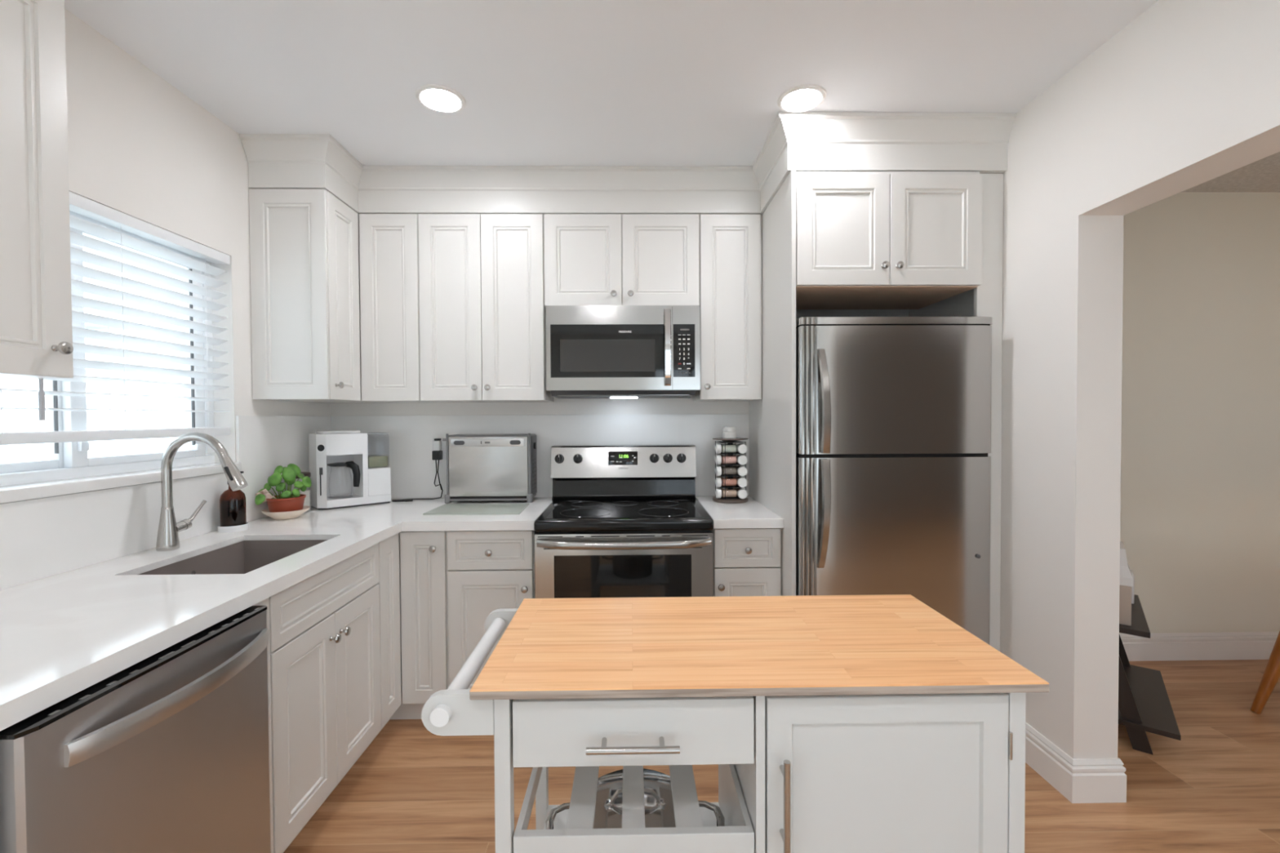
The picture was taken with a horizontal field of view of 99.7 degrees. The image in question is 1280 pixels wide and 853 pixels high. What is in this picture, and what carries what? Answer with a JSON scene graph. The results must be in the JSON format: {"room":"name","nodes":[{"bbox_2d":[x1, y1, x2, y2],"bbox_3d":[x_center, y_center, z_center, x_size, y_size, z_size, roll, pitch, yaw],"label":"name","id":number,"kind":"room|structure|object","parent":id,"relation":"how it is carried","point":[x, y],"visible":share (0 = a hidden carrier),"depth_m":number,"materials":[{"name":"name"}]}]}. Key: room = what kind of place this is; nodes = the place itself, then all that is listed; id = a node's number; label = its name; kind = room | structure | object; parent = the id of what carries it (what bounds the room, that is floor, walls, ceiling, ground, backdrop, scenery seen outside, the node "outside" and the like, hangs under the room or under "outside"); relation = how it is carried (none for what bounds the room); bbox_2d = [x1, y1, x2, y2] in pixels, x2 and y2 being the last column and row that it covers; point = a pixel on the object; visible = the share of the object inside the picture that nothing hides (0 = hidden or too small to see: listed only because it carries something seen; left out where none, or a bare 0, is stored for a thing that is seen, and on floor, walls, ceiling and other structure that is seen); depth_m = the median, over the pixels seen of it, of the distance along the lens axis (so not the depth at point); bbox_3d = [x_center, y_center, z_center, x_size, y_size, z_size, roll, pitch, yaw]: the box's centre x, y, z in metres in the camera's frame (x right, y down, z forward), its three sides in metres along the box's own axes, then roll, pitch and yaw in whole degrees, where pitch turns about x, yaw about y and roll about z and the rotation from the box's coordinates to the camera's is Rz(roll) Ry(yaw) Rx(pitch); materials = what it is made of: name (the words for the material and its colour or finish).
{"room":"kitchen","nodes":[
{"label":"kitchen","id":0,"kind":"room"},
{"bbox_2d":[64,8,329,462],"bbox_3d":[-1.746,0.079,0.173,0.168,2.567,6.000,0,1,-1],"label":"wall","id":1,"kind":"structure","parent":0,"point":[139,147],"depth_m":1.96,"materials":[{"name":"white paint"}]},
{"bbox_2d":[0,0,73,378],"bbox_3d":[-1.495,-0.558,0.901,0.358,0.900,0.760,0,1,-1],"label":"upper cabinet","id":2,"kind":"object","parent":1,"relation":"attached to","point":[36,329],"visible":1,"depth_m":1.21,"materials":[{"name":"white paint"}]},
{"bbox_2d":[0,210,241,503],"bbox_3d":[-1.753,-0.254,1.767,0.177,0.895,0.979,0,1,-1],"label":"window","id":3,"kind":"structure","parent":1,"relation":"in","point":[68,470],"depth_m":1.73,"materials":[{"name":"white plastic"}]},
{"bbox_2d":[0,191,230,445],"bbox_3d":[-1.714,-0.328,1.775,0.072,0.743,0.939,0,1,-1],"label":"window blind","id":4,"kind":"object","parent":3,"relation":"attached to","point":[78,204],"visible":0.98,"depth_m":1.83,"materials":[{"name":"white plastic"}]},
{"bbox_2d":[0,415,331,590],"bbox_3d":[-1.676,0.194,1.621,0.012,0.456,2.688,0,1,-1],"label":"backsplash","id":5,"kind":"structure","parent":1,"relation":"attached to","point":[40,538],"depth_m":1.76,"materials":[{"name":"white stone"}]},
{"bbox_2d":[329,309,908,416],"bbox_3d":[-0.104,0.019,3.076,3.208,2.567,0.148,0,1,-1],"label":"wall","id":6,"kind":"structure","parent":0,"point":[560,406],"depth_m":3.00,"materials":[{"name":"white paint"}]},
{"bbox_2d":[248,189,435,403],"bbox_3d":[-1.395,-0.584,2.663,0.616,0.918,0.610,0,1,-1],"label":"upper cabinet","id":7,"kind":"object","parent":6,"relation":"attached to","point":[335,307],"visible":0.99,"depth_m":2.39,"materials":[{"name":"white paint"}]},
{"bbox_2d":[417,213,554,402],"bbox_3d":[-0.782,-0.590,2.800,0.613,0.918,0.356,0,1,-1],"label":"upper cabinet","id":8,"kind":"object","parent":6,"relation":"attached to","point":[482,326],"visible":0.99,"depth_m":2.66,"materials":[{"name":"white paint"}]},
{"bbox_2d":[331,413,749,498],"bbox_3d":[-0.548,0.164,2.989,2.312,0.456,0.012,0,1,-1],"label":"backsplash","id":9,"kind":"structure","parent":6,"relation":"attached to","point":[408,450],"depth_m":2.98,"materials":[{"name":"white stone"}]},
{"bbox_2d":[432,438,445,459],"bbox_3d":[-1.105,0.124,2.969,0.072,0.114,0.008,0,1,-1],"label":"wall outlet","id":10,"kind":"object","parent":9,"relation":"attached to","point":[443,442],"visible":0.37,"depth_m":2.97,"materials":[{"name":"white plastic"}]},
{"bbox_2d":[543,213,699,306],"bbox_3d":[-0.091,-0.824,2.807,0.769,0.456,0.356,0,1,-1],"label":"upper cabinet","id":11,"kind":"object","parent":6,"relation":"attached to","point":[590,259],"visible":0.97,"depth_m":2.67,"materials":[{"name":"white paint"}]},
{"bbox_2d":[545,305,700,398],"bbox_3d":[-0.084,-0.368,2.781,0.749,0.444,0.398,0,1,-1],"label":"microwave oven","id":12,"kind":"object","parent":11,"relation":"attached to","point":[593,351],"visible":1,"depth_m":2.62,"materials":[{"name":"silver metal"}]},
{"bbox_2d":[693,213,761,401],"bbox_3d":[0.451,-0.596,2.820,0.311,0.918,0.356,0,1,-1],"label":"upper cabinet","id":13,"kind":"object","parent":6,"relation":"attached to","point":[731,244],"visible":0.94,"depth_m":2.68,"materials":[{"name":"white paint"}]},
{"bbox_2d":[795,171,982,309],"bbox_3d":[1.014,-0.814,2.427,0.762,0.472,0.522,0,1,-1],"label":"upper cabinet","id":14,"kind":"object","parent":6,"relation":"attached to","point":[865,240],"visible":0.98,"depth_m":2.20,"materials":[{"name":"white paint"}]},
{"bbox_2d":[64,0,1279,192],"bbox_3d":[1.690,-1.272,0.204,7.200,0.100,6.000,0,1,-1],"label":"ceiling","id":15,"kind":"structure","parent":0,"point":[540,82],"depth_m":1.86,"materials":[{"name":"white paint"}]},
{"bbox_2d":[415,84,466,113],"bbox_3d":[-0.755,-1.239,2.048,0.180,0.009,0.180,0,1,-1],"label":"recessed light","id":16,"kind":"object","parent":15,"relation":"in","point":[438,98],"visible":1,"depth_m":2.04,"materials":[{"name":"white paint"}]},
{"bbox_2d":[777,84,826,113],"bbox_3d":[0.617,-1.246,2.060,0.180,0.009,0.180,0,1,-1],"label":"recessed light","id":17,"kind":"object","parent":15,"relation":"in","point":[806,97],"visible":1,"depth_m":2.05,"materials":[{"name":"white plastic"}]},
{"bbox_2d":[283,659,1279,852],"bbox_3d":[1.704,1.394,0.253,7.200,0.100,6.000,0,1,-1],"label":"floor","id":18,"kind":"structure","parent":0,"point":[1215,788],"depth_m":1.95,"materials":[{"name":"brown wood"}]},
{"bbox_2d":[0,605,271,852],"bbox_3d":[-1.246,0.910,1.134,0.666,0.866,0.578,0,1,-1],"label":"dishwasher","id":19,"kind":"object","parent":18,"relation":"on","point":[168,752],"visible":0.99,"depth_m":1.08,"materials":[{"name":"silver metal"}]},
{"bbox_2d":[48,710,61,715],"bbox_3d":[-0.981,0.479,0.905,0.008,0.001,0.016,0,1,-1],"label":"button","id":20,"kind":"object","parent":19,"relation":"on","point":[51,712],"depth_m":0.90,"materials":[{"name":"grey"}]},
{"bbox_2d":[78,694,91,699],"bbox_3d":[-0.982,0.479,0.955,0.008,0.001,0.016,0,1,-1],"label":"button","id":21,"kind":"object","parent":19,"relation":"on","point":[82,696],"depth_m":0.95,"materials":[{"name":"grey"}]},
{"bbox_2d":[106,680,118,685],"bbox_3d":[-0.982,0.478,1.005,0.008,0.001,0.016,0,1,-1],"label":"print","id":22,"kind":"object","parent":19,"relation":"on","point":[108,682],"depth_m":1.00,"materials":[{"name":"grey"}]},
{"bbox_2d":[158,651,175,658],"bbox_3d":[-0.984,0.476,1.124,0.008,0.001,0.034,0,1,-1],"label":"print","id":23,"kind":"object","parent":19,"relation":"on","point":[166,655],"depth_m":1.12,"materials":[{"name":"grey"}]},
{"bbox_2d":[181,640,195,647],"bbox_3d":[-0.985,0.475,1.179,0.008,0.001,0.034,0,1,-1],"label":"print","id":24,"kind":"object","parent":19,"relation":"on","point":[188,643],"depth_m":1.18,"materials":[{"name":"grey"}]},
{"bbox_2d":[253,542,381,852],"bbox_3d":[-1.337,0.895,1.784,0.688,0.874,0.712,0,1,-1],"label":"base cabinet","id":25,"kind":"object","parent":18,"relation":"on","point":[325,644],"depth_m":1.74,"materials":[{"name":"white paint"}]},
{"bbox_2d":[358,530,448,758],"bbox_3d":[-1.266,0.880,2.569,0.856,0.874,0.854,0,1,-1],"label":"base cabinet","id":26,"kind":"object","parent":18,"relation":"on","point":[413,570],"visible":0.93,"depth_m":2.33,"materials":[{"name":"white paint"}]},
{"bbox_2d":[0,497,552,731],"bbox_3d":[-1.061,0.439,1.641,1.240,0.040,2.700,0,1,-1],"label":"countertop","id":27,"kind":"structure","parent":26,"relation":"on","point":[64,634],"depth_m":1.36,"materials":[{"name":"white stone"}]},
{"bbox_2d":[155,432,247,551],"bbox_3d":[-1.480,0.217,1.876,0.311,0.398,0.160,0,1,3],"label":"kitchen faucet","id":28,"kind":"object","parent":27,"relation":"on","point":[167,538],"visible":1,"depth_m":1.82,"materials":[{"name":"silver metal"}]},
{"bbox_2d":[217,471,248,533],"bbox_3d":[-1.617,0.294,2.145,0.100,0.236,0.100,0,1,-1],"label":"soap bottle","id":29,"kind":"object","parent":27,"relation":"on","point":[233,508],"visible":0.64,"depth_m":2.11,"materials":[{"name":"brown plastic"}]},
{"bbox_2d":[138,539,328,574],"bbox_3d":[-1.317,0.547,1.801,0.402,0.217,0.551,0,1,-1],"label":"sink","id":30,"kind":"object","parent":27,"relation":"in","point":[244,557],"visible":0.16,"depth_m":2.02,"materials":[{"name":"grey metal"}]},
{"bbox_2d":[254,463,311,519],"bbox_3d":[-1.579,0.287,2.409,0.191,0.240,0.194,0,1,-1],"label":"potted plant","id":31,"kind":"object","parent":27,"relation":"on","point":[287,504],"visible":1,"depth_m":2.37,"materials":[{"name":"green plant"}]},
{"bbox_2d":[308,430,391,510],"bbox_3d":[-1.483,0.210,2.765,0.334,0.380,0.182,-1,1,-45],"label":"coffee maker","id":32,"kind":"object","parent":27,"relation":"on","point":[325,447],"visible":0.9,"depth_m":2.73,"materials":[{"name":"white plastic"}]},
{"bbox_2d":[327,461,360,497],"bbox_3d":[-1.490,0.261,2.705,0.123,0.177,0.161,-1,1,-45],"label":"coffee carafe","id":33,"kind":"object","parent":32,"relation":"on","point":[353,466],"visible":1,"depth_m":2.69,"materials":[{"name":"clear glass"}]},
{"bbox_2d":[391,438,443,502],"bbox_3d":[-1.194,0.232,2.901,0.256,0.331,0.057,-1,1,-26],"label":"power adapter","id":34,"kind":"object","parent":27,"relation":"on","point":[437,454],"visible":1,"depth_m":2.92,"materials":[{"name":"black plastic"}]},
{"bbox_2d":[422,502,528,515],"bbox_3d":[-0.772,0.397,2.605,0.440,0.006,0.290,0,1,-1],"label":"board","id":35,"kind":"object","parent":27,"relation":"on","point":[507,508],"visible":1,"depth_m":2.58,"materials":[{"name":"grey"}]},
{"bbox_2d":[442,433,537,503],"bbox_3d":[-0.789,0.215,2.880,0.465,0.360,0.188,0,1,-1],"label":"countertop oven","id":36,"kind":"object","parent":27,"relation":"on","point":[480,467],"visible":1,"depth_m":2.79,"materials":[{"name":"grey metal"}]},
{"bbox_2d":[447,530,536,688],"bbox_3d":[-0.651,0.876,2.655,0.374,0.874,0.702,0,1,-1],"label":"base cabinet","id":37,"kind":"object","parent":18,"relation":"on","point":[488,571],"visible":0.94,"depth_m":2.33,"materials":[{"name":"white paint"}]},
{"bbox_2d":[533,444,713,598],"bbox_3d":[-0.075,0.709,2.613,0.770,1.204,0.759,0,1,-1],"label":"range","id":38,"kind":"object","parent":18,"relation":"on","point":[620,521],"visible":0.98,"depth_m":2.30,"materials":[{"name":"silver metal"}]},
{"bbox_2d":[421,594,1048,852],"bbox_3d":[0.164,0.890,1.168,1.098,0.889,0.484,0,1,-1],"label":"kitchen cart","id":39,"kind":"object","parent":18,"relation":"on","point":[829,723],"visible":0.99,"depth_m":0.97,"materials":[{"name":"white wood"}]},
{"bbox_2d":[543,802,719,829],"bbox_3d":[-0.013,0.976,1.175,0.436,0.016,0.416,0,1,-1],"label":"shelf","id":40,"kind":"object","parent":39,"relation":"attached to","point":[708,816],"depth_m":1.33,"materials":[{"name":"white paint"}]},
{"bbox_2d":[513,764,754,852],"bbox_3d":[-0.013,0.758,1.161,0.430,0.067,0.396,0,1,-1],"label":"slatted shelf","id":41,"kind":"object","parent":39,"relation":"attached to","point":[688,835],"depth_m":0.98,"materials":[{"name":"white paint"}]},
{"bbox_2d":[545,768,724,829],"bbox_3d":[-0.010,0.869,1.181,0.357,0.197,0.268,0,1,31],"label":"stock pot","id":42,"kind":"object","parent":39,"relation":"on","point":[658,798],"visible":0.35,"depth_m":1.17,"materials":[{"name":"silver metal"}]},
{"bbox_2d":[711,528,781,596],"bbox_3d":[0.466,0.870,2.673,0.302,0.874,0.702,0,1,-1],"label":"base cabinet","id":43,"kind":"object","parent":18,"relation":"on","point":[747,562],"visible":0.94,"depth_m":2.35,"materials":[{"name":"white paint"}]},
{"bbox_2d":[695,495,783,528],"bbox_3d":[0.463,0.413,2.671,0.304,0.040,0.690,0,1,-1],"label":"countertop","id":44,"kind":"structure","parent":43,"relation":"on","point":[751,513],"depth_m":2.43,"materials":[{"name":"white stone"}]},
{"bbox_2d":[712,437,748,503],"bbox_3d":[0.473,0.226,2.828,0.184,0.327,0.184,0,1,-1],"label":"spice carousel","id":45,"kind":"object","parent":44,"relation":"on","point":[737,500],"visible":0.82,"depth_m":2.77,"materials":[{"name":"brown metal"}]},
{"bbox_2d":[715,444,736,453],"bbox_3d":[0.443,0.114,2.779,0.103,0.048,0.048,0,1,-4],"label":"spice jar","id":46,"kind":"object","parent":45,"relation":"in","point":[730,448],"visible":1,"depth_m":2.76,"materials":[{"name":"clear glass"}]},
{"bbox_2d":[715,466,736,475],"bbox_3d":[0.444,0.229,2.781,0.103,0.048,0.048,0,1,-4],"label":"spice jar","id":47,"kind":"object","parent":45,"relation":"in","point":[729,470],"visible":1,"depth_m":2.77,"materials":[{"name":"clear glass"}]},
{"bbox_2d":[715,455,736,464],"bbox_3d":[0.444,0.172,2.780,0.103,0.048,0.048,0,1,-4],"label":"spice jar","id":48,"kind":"object","parent":45,"relation":"in","point":[730,460],"visible":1,"depth_m":2.76,"materials":[{"name":"clear glass"}]},
{"bbox_2d":[715,477,736,487],"bbox_3d":[0.444,0.287,2.782,0.103,0.048,0.048,0,1,-4],"label":"spice jar","id":49,"kind":"object","parent":45,"relation":"in","point":[729,482],"visible":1,"depth_m":2.77,"materials":[{"name":"clear glass"}]},
{"bbox_2d":[715,488,736,497],"bbox_3d":[0.445,0.344,2.783,0.103,0.048,0.048,0,1,-4],"label":"spice jar","id":50,"kind":"object","parent":45,"relation":"in","point":[729,493],"visible":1,"depth_m":2.77,"materials":[{"name":"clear glass"}]},
{"bbox_2d":[722,426,736,438],"bbox_3d":[0.467,0.030,2.821,0.072,0.063,0.072,0,1,-1],"label":"plastic bottle","id":51,"kind":"object","parent":45,"relation":"on","point":[729,432],"visible":0.98,"depth_m":2.79,"materials":[{"name":"white plastic"}]},
{"bbox_2d":[734,476,747,487],"bbox_3d":[0.520,0.286,2.799,0.048,0.048,0.103,0,1,-4],"label":"spice jar","id":52,"kind":"object","parent":45,"relation":"in","point":[740,482],"visible":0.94,"depth_m":2.75,"materials":[{"name":"white plastic"}]},
{"bbox_2d":[734,487,747,498],"bbox_3d":[0.520,0.344,2.800,0.048,0.048,0.103,0,1,-4],"label":"spice jar","id":53,"kind":"object","parent":45,"relation":"in","point":[741,493],"visible":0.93,"depth_m":2.75,"materials":[{"name":"white plastic"}]},
{"bbox_2d":[734,454,747,465],"bbox_3d":[0.520,0.171,2.797,0.048,0.048,0.103,0,1,-4],"label":"spice jar","id":54,"kind":"object","parent":45,"relation":"in","point":[741,460],"visible":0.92,"depth_m":2.75,"materials":[{"name":"white plastic"}]},
{"bbox_2d":[735,465,747,475],"bbox_3d":[0.520,0.229,2.798,0.048,0.048,0.103,0,1,-4],"label":"spice jar","id":55,"kind":"object","parent":45,"relation":"in","point":[741,471],"visible":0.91,"depth_m":2.75,"materials":[{"name":"white plastic"}]},
{"bbox_2d":[735,444,747,453],"bbox_3d":[0.519,0.114,2.796,0.048,0.048,0.103,0,1,-4],"label":"spice jar","id":56,"kind":"object","parent":45,"relation":"in","point":[741,448],"visible":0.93,"depth_m":2.75,"materials":[{"name":"white plastic"}]},
{"bbox_2d":[749,169,795,595],"bbox_3d":[0.624,0.128,2.613,0.018,2.358,0.800,0,1,-1],"label":"cabinet end panel","id":57,"kind":"object","parent":18,"relation":"on","point":[772,418],"visible":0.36,"depth_m":2.40,"materials":[{"name":"white paint"}]},
{"bbox_2d":[795,316,992,644],"bbox_3d":[1.034,0.430,2.558,0.786,1.752,0.855,0,1,-1],"label":"refrigerator","id":58,"kind":"object","parent":18,"relation":"on","point":[893,414],"visible":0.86,"depth_m":2.18,"materials":[{"name":"grey metal"}]},
{"bbox_2d":[1118,594,1181,755],"bbox_3d":[2.114,0.827,2.497,0.485,0.950,0.680,1,1,39],"label":"ladder shelf","id":59,"kind":"object","parent":18,"relation":"on","point":[1144,704],"visible":0.34,"depth_m":2.23,"materials":[{"name":"black wood"}]},
{"bbox_2d":[1119,541,1133,626],"bbox_3d":[2.021,0.640,2.375,0.208,0.372,0.208,1,1,39],"label":"storage box","id":60,"kind":"object","parent":59,"relation":"on","point":[1126,584],"visible":0.21,"depth_m":2.25,"materials":[{"name":"beige fabric"}]},
{"bbox_2d":[1130,569,1134,604],"bbox_3d":[2.284,0.756,2.589,0.120,0.130,0.140,1,1,39],"label":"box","id":61,"kind":"object","parent":59,"relation":"on","point":[1132,574],"visible":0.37,"depth_m":2.50,"materials":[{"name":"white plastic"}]},
{"bbox_2d":[1250,631,1279,713],"bbox_3d":[3.565,0.933,2.035,1.547,0.750,0.960,0,1,-1],"label":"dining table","id":62,"kind":"object","parent":18,"relation":"on","point":[1271,675],"visible":1,"depth_m":2.43,"materials":[{"name":"brown wood"}]},
{"bbox_2d":[907,0,1279,759],"bbox_3d":[1.624,0.060,0.297,0.158,2.567,5.740,0,1,-1],"label":"wall","id":63,"kind":"structure","parent":0,"point":[1185,95],"depth_m":1.89,"materials":[{"name":"white paint"}]},
{"bbox_2d":[239,111,1016,215],"bbox_3d":[-0.099,-1.150,2.422,3.206,0.205,0.568,0,1,-1],"label":"trim","id":64,"kind":"structure","parent":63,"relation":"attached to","point":[805,141],"depth_m":2.51,"materials":[{"name":"white paint"}]},
{"bbox_2d":[973,173,1003,651],"bbox_3d":[1.459,0.130,2.268,0.108,2.358,0.020,0,1,-1],"label":"filler panel","id":65,"kind":"object","parent":63,"relation":"attached to","point":[988,296],"visible":0.37,"depth_m":2.25,"materials":[{"name":"white paint"}]},
{"bbox_2d":[1119,191,1279,633],"bbox_3d":[3.405,0.002,3.051,3.493,2.567,0.150,0,1,-1],"label":"wall","id":66,"kind":"structure","parent":0,"point":[1200,511],"depth_m":2.97,"materials":[{"name":"white paint"}]},
{"bbox_2d":[1025,631,1279,803],"bbox_3d":[3.334,1.223,2.455,3.668,0.146,1.083,0,1,-1],"label":"baseboard","id":67,"kind":"structure","parent":66,"relation":"attached to","point":[1082,780],"depth_m":2.09,"materials":[{"name":"white paint"}]},
{"bbox_3d":[-8.989,1.600,2.885,14.100,0.100,22.000,0,1,-1],"label":"ground","id":68,"kind":"structure","parent":0,"visible":0},
{"bbox_2d":[0,307,186,463],"bbox_3d":[-7.146,-0.061,4.385,2.650,2.750,6.600,0,1,-1],"label":"house","id":69,"kind":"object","parent":68,"relation":"on","point":[12,420],"visible":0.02,"depth_m":6.44,"materials":[{"name":"white paint"}]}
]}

